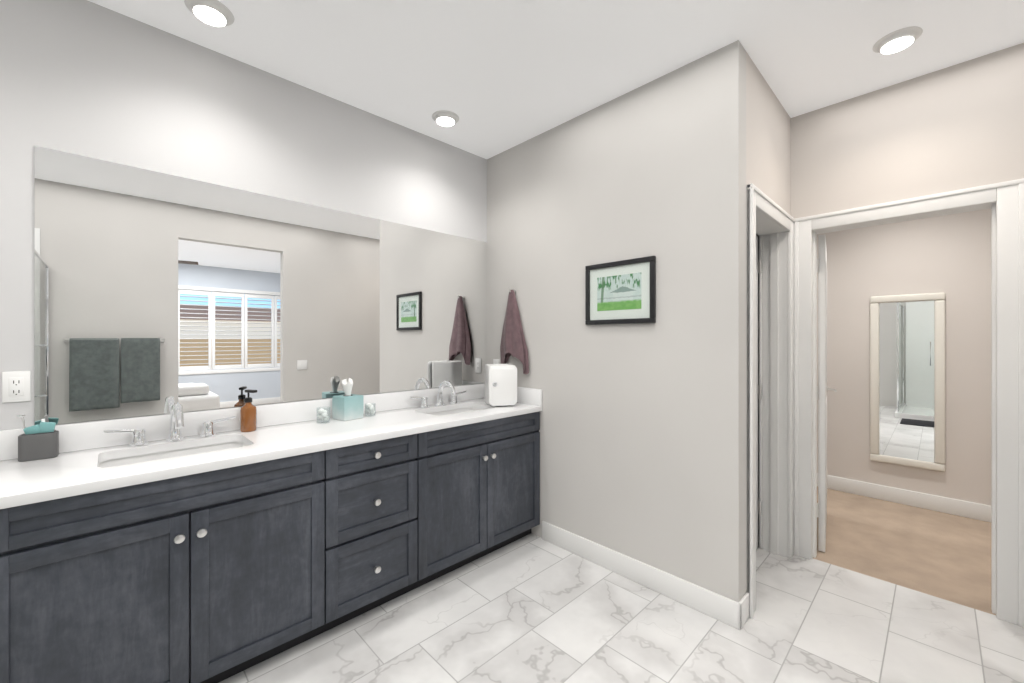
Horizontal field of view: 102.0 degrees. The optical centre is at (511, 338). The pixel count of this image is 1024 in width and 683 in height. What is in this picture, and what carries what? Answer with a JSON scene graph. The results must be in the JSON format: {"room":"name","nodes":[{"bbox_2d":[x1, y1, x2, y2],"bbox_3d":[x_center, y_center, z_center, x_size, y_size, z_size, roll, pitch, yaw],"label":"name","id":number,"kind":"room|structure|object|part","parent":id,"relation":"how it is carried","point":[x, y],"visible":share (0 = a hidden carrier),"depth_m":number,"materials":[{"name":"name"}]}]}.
{"room":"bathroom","nodes":[
{"label":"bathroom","id":0,"kind":"room"},
{"bbox_2d":[0,0,486,430],"bbox_3d":[-0.800,-0.025,2.848,7.090,2.850,0.120,0,0,-44],"label":"wall","id":1,"kind":"structure","parent":0,"point":[86,78],"depth_m":1.98,"materials":[{"name":"beige paint"}]},
{"bbox_2d":[2,371,29,402],"bbox_3d":[-1.954,0.188,1.634,0.072,0.120,0.008,0,0,-44],"label":"electrical outlet plate","id":2,"kind":"object","parent":1,"relation":"attached to","point":[16,386],"visible":1,"depth_m":1.63,"materials":[{"name":"white plastic"}]},
{"bbox_2d":[0,384,484,459],"bbox_3d":[-1.102,0.412,2.453,2.529,0.115,0.018,0,0,-44],"label":"backsplash","id":3,"kind":"structure","parent":1,"relation":"attached to","point":[72,437],"depth_m":2.07,"materials":[{"name":"white stone"}]},
{"bbox_2d":[35,146,486,424],"bbox_3d":[-1.062,-0.213,2.503,2.398,1.129,0.005,0,0,-44],"label":"vanity mirror","id":4,"kind":"object","parent":1,"relation":"attached to","point":[156,293],"visible":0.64,"depth_m":2.11,"materials":[{"name":"mirror glass"},{"name":"silver"}]},
{"bbox_2d":[88,0,1023,158],"bbox_3d":[1.748,-1.500,-0.059,7.490,0.100,7.840,0,0,-44],"label":"ceiling","id":5,"kind":"structure","parent":0,"point":[498,76],"depth_m":2.05,"materials":[{"name":"paint"}]},
{"bbox_2d":[184,0,234,26],"bbox_3d":[-1.332,-1.437,1.828,0.180,0.028,0.180,0,0,-44],"label":"recessed light","id":6,"kind":"object","parent":5,"relation":"in","point":[215,13],"visible":1,"depth_m":1.81,"materials":[{"name":"white"}]},
{"bbox_2d":[432,110,458,125],"bbox_3d":[-0.435,-1.437,2.714,0.180,0.028,0.180,0,0,-44],"label":"recessed light","id":7,"kind":"object","parent":5,"relation":"in","point":[444,118],"visible":1,"depth_m":2.68,"materials":[{"name":"white"}]},
{"bbox_2d":[872,26,922,53],"bbox_3d":[1.867,-1.437,2.009,0.180,0.028,0.180,0,0,-44],"label":"recessed light","id":8,"kind":"object","parent":5,"relation":"in","point":[897,40],"visible":1,"depth_m":1.98,"materials":[{"name":"white"}]},
{"bbox_2d":[487,40,745,601],"bbox_3d":[0.481,-0.025,2.708,0.138,2.850,1.865,0,0,-44],"label":"wall","id":9,"kind":"structure","parent":0,"point":[642,430],"depth_m":2.37,"materials":[{"name":"beige paint"}]},
{"bbox_2d":[493,359,499,363],"bbox_3d":[-0.123,0.218,3.257,0.008,0.120,0.072,0,0,-44],"label":"electrical outlet plate","id":10,"kind":"object","parent":9,"relation":"attached to","point":[496,361],"visible":0.31,"depth_m":3.25,"materials":[{"name":"white plastic"}]},
{"bbox_2d":[500,288,528,373],"bbox_3d":[0.010,-0.060,3.080,0.068,0.631,0.303,0,0,-44],"label":"towel","id":11,"kind":"object","parent":9,"relation":"hanging from","point":[513,342],"visible":0.98,"depth_m":3.06,"materials":[{"name":"purple fabric"}]},
{"bbox_2d":[516,388,541,403],"bbox_3d":[0.006,0.412,3.115,0.017,0.115,0.580,0,0,-44],"label":"backsplash","id":12,"kind":"structure","parent":9,"relation":"attached to","point":[524,395],"depth_m":2.98,"materials":[{"name":"white stone"}]},
{"bbox_2d":[597,272,641,311],"bbox_3d":[0.634,-0.277,2.468,0.001,0.207,0.297,0,0,-44],"label":"art","id":13,"kind":"object","parent":9,"relation":"attached to","point":[616,291],"depth_m":2.46},
{"bbox_3d":[0.633,-0.277,2.468,0.022,0.373,0.463,0,0,-44],"label":"picture frame","id":14,"kind":"part","parent":9,"relation":"part of","materials":[{"name":"black wood"}]},
{"bbox_2d":[542,521,745,629],"bbox_3d":[0.659,1.337,2.450,0.014,0.125,1.274,0,0,-44],"label":"baseboard","id":15,"kind":"structure","parent":9,"relation":"attached to","point":[730,612],"depth_m":2.31,"materials":[{"name":"white wood"}]},
{"bbox_2d":[219,533,1023,682],"bbox_3d":[-0.283,1.430,1.070,5.352,0.060,3.390,0,0,-44],"label":"floor","id":16,"kind":"structure","parent":0,"point":[531,608],"depth_m":1.96,"materials":[{"name":"tile"}]},
{"bbox_2d":[0,452,331,682],"bbox_3d":[-1.427,0.953,1.744,1.050,0.894,0.582,0,0,-44],"label":"base cabinet","id":17,"kind":"object","parent":16,"relation":"on","point":[176,545],"depth_m":1.52,"materials":[{"name":"grey wood"}]},
{"bbox_2d":[0,396,541,511],"bbox_3d":[-0.900,0.488,2.246,2.529,0.036,0.598,0,0,-44],"label":"countertop","id":18,"kind":"structure","parent":17,"relation":"on","point":[64,476],"depth_m":1.76,"materials":[{"name":"white stone"}]},
{"bbox_2d":[17,414,58,461],"bbox_3d":[-1.865,0.380,1.631,0.108,0.177,0.068,0,0,-41],"label":"toothbrush holder","id":19,"kind":"object","parent":18,"relation":"on","point":[40,440],"visible":0.98,"depth_m":1.61,"materials":[{"name":"grey ceramic"}]},
{"bbox_2d":[104,403,235,447],"bbox_3d":[-1.507,0.379,1.864,0.473,0.182,0.222,0,0,-44],"label":"faucet","id":20,"kind":"object","parent":18,"relation":"on","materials":[{"name":"silver metal"}]},
{"bbox_2d":[104,440,243,463],"bbox_3d":[-1.427,0.570,1.781,0.521,0.153,0.330,0,0,-44],"label":"sink","id":21,"kind":"object","parent":18,"relation":"in","point":[128,457],"depth_m":1.88,"materials":[{"name":"white ceramic"}]},
{"bbox_2d":[240,389,256,431],"bbox_3d":[-1.341,0.364,2.117,0.086,0.210,0.072,0,0,21],"label":"soap dispenser","id":22,"kind":"object","parent":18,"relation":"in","point":[248,416],"visible":1,"depth_m":2.09,"materials":[{"name":"brown"}]},
{"bbox_2d":[316,406,329,423],"bbox_3d":[-1.058,0.426,2.324,0.072,0.085,0.072,0,0,-44],"label":"jar","id":23,"kind":"object","parent":18,"relation":"on","point":[323,415],"visible":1,"depth_m":2.31,"materials":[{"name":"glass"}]},
{"bbox_2d":[332,378,362,420],"bbox_3d":[-0.969,0.348,2.448,0.126,0.241,0.126,0,0,36],"label":"tissue box","id":24,"kind":"object","parent":18,"relation":"on","point":[347,405],"visible":1,"depth_m":2.41,"materials":[{"name":"teal"}]},
{"bbox_2d":[365,403,375,415],"bbox_3d":[-0.864,0.428,2.527,0.064,0.080,0.064,0,0,-44],"label":"jar","id":25,"kind":"object","parent":18,"relation":"on","point":[370,408],"visible":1,"depth_m":2.51,"materials":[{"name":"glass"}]},
{"bbox_2d":[408,380,467,407],"bbox_3d":[-0.459,0.379,2.884,0.473,0.182,0.222,0,0,-44],"label":"faucet","id":26,"kind":"object","parent":18,"relation":"on","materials":[{"name":"silver metal"}]},
{"bbox_2d":[436,404,475,415],"bbox_3d":[-0.378,0.570,2.801,0.519,0.153,0.330,0,0,-44],"label":"sink","id":27,"kind":"object","parent":18,"relation":"in","point":[467,407],"depth_m":2.98,"materials":[{"name":"white ceramic"}]},
{"bbox_2d":[485,364,516,406],"bbox_3d":[-0.083,0.324,2.968,0.200,0.289,0.260,0,0,-12],"label":"mini fridge","id":28,"kind":"object","parent":18,"relation":"on","point":[500,384],"visible":1,"depth_m":2.86,"materials":[{"name":"white plastic"}]},
{"bbox_2d":[332,432,431,627],"bbox_3d":[-0.883,0.953,2.273,0.600,0.894,0.582,0,0,-44],"label":"base cabinet","id":29,"kind":"object","parent":16,"relation":"on","point":[382,490],"depth_m":2.09,"materials":[{"name":"grey wood"}]},
{"bbox_2d":[432,412,539,579],"bbox_3d":[-0.357,0.953,2.785,0.999,0.894,0.582,0,0,-44],"label":"base cabinet","id":30,"kind":"object","parent":16,"relation":"on","point":[486,476],"depth_m":2.55,"materials":[{"name":"grey wood"}]},
{"bbox_2d":[746,52,790,591],"bbox_3d":[1.499,-0.025,2.496,1.025,2.850,0.140,0,0,-44],"label":"wall","id":31,"kind":"structure","parent":0,"point":[768,146],"depth_m":2.32,"materials":[{"name":"beige paint"}]},
{"bbox_2d":[747,183,794,618],"bbox_3d":[1.457,0.310,2.455,0.902,2.180,0.196,0,0,-44],"label":"door frame","id":32,"kind":"structure","parent":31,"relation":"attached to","point":[770,222],"depth_m":2.67,"materials":[{"name":"white wood"}]},
{"bbox_2d":[756,236,761,548],"bbox_3d":[1.386,0.355,3.002,0.161,2.078,0.736,0,0,-44],"label":"door","id":33,"kind":"structure","parent":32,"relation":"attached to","point":[758,392],"depth_m":2.75,"materials":[{"name":"white wood"}]},
{"bbox_2d":[756,43,1023,541],"bbox_3d":[1.712,-0.025,2.926,0.120,2.850,3.270,0,0,-44],"label":"wall","id":34,"kind":"structure","parent":0,"point":[959,126],"depth_m":2.30,"materials":[{"name":"beige paint"}]},
{"bbox_2d":[794,178,1023,626],"bbox_3d":[2.219,0.310,2.405,0.176,2.180,0.944,0,0,-44],"label":"door frame","id":35,"kind":"structure","parent":34,"relation":"attached to","point":[1003,202],"depth_m":2.11,"materials":[{"name":"white wood"}]},
{"bbox_2d":[817,235,836,551],"bbox_3d":[2.241,0.355,3.026,0.776,2.078,0.187,0,0,-44],"label":"hall door","id":36,"kind":"structure","parent":35,"relation":"in","point":[822,389],"depth_m":2.72,"materials":[{"name":"white wood"}]},
{"bbox_2d":[817,209,990,505],"bbox_3d":[3.553,-0.025,3.370,0.120,2.850,5.200,0,0,-44],"label":"wall","id":37,"kind":"structure","parent":0,"point":[949,256],"depth_m":3.44,"materials":[{"name":"paint"}]},
{"bbox_2d":[817,473,990,521],"bbox_3d":[3.505,1.337,3.324,0.014,0.125,5.200,0,0,-44],"label":"baseboard","id":38,"kind":"structure","parent":37,"relation":"attached to","point":[977,511],"depth_m":3.46,"materials":[{"name":"white wood"}]},
{"bbox_2d":[870,293,944,471],"bbox_3d":[3.323,0.347,3.495,0.032,1.445,0.460,0,0,-44],"label":"mirror","id":39,"kind":"object","parent":37,"relation":"attached to","point":[907,379],"visible":0.98,"depth_m":3.49,"materials":[{"name":"cream painted wood"}]},
{"bbox_2d":[813,486,995,614],"bbox_3d":[2.973,1.430,2.806,1.738,0.060,5.440,0,0,-44],"label":"floor","id":40,"kind":"structure","parent":0,"point":[944,556],"depth_m":2.78,"materials":[{"name":"beige wood"}]}
]}

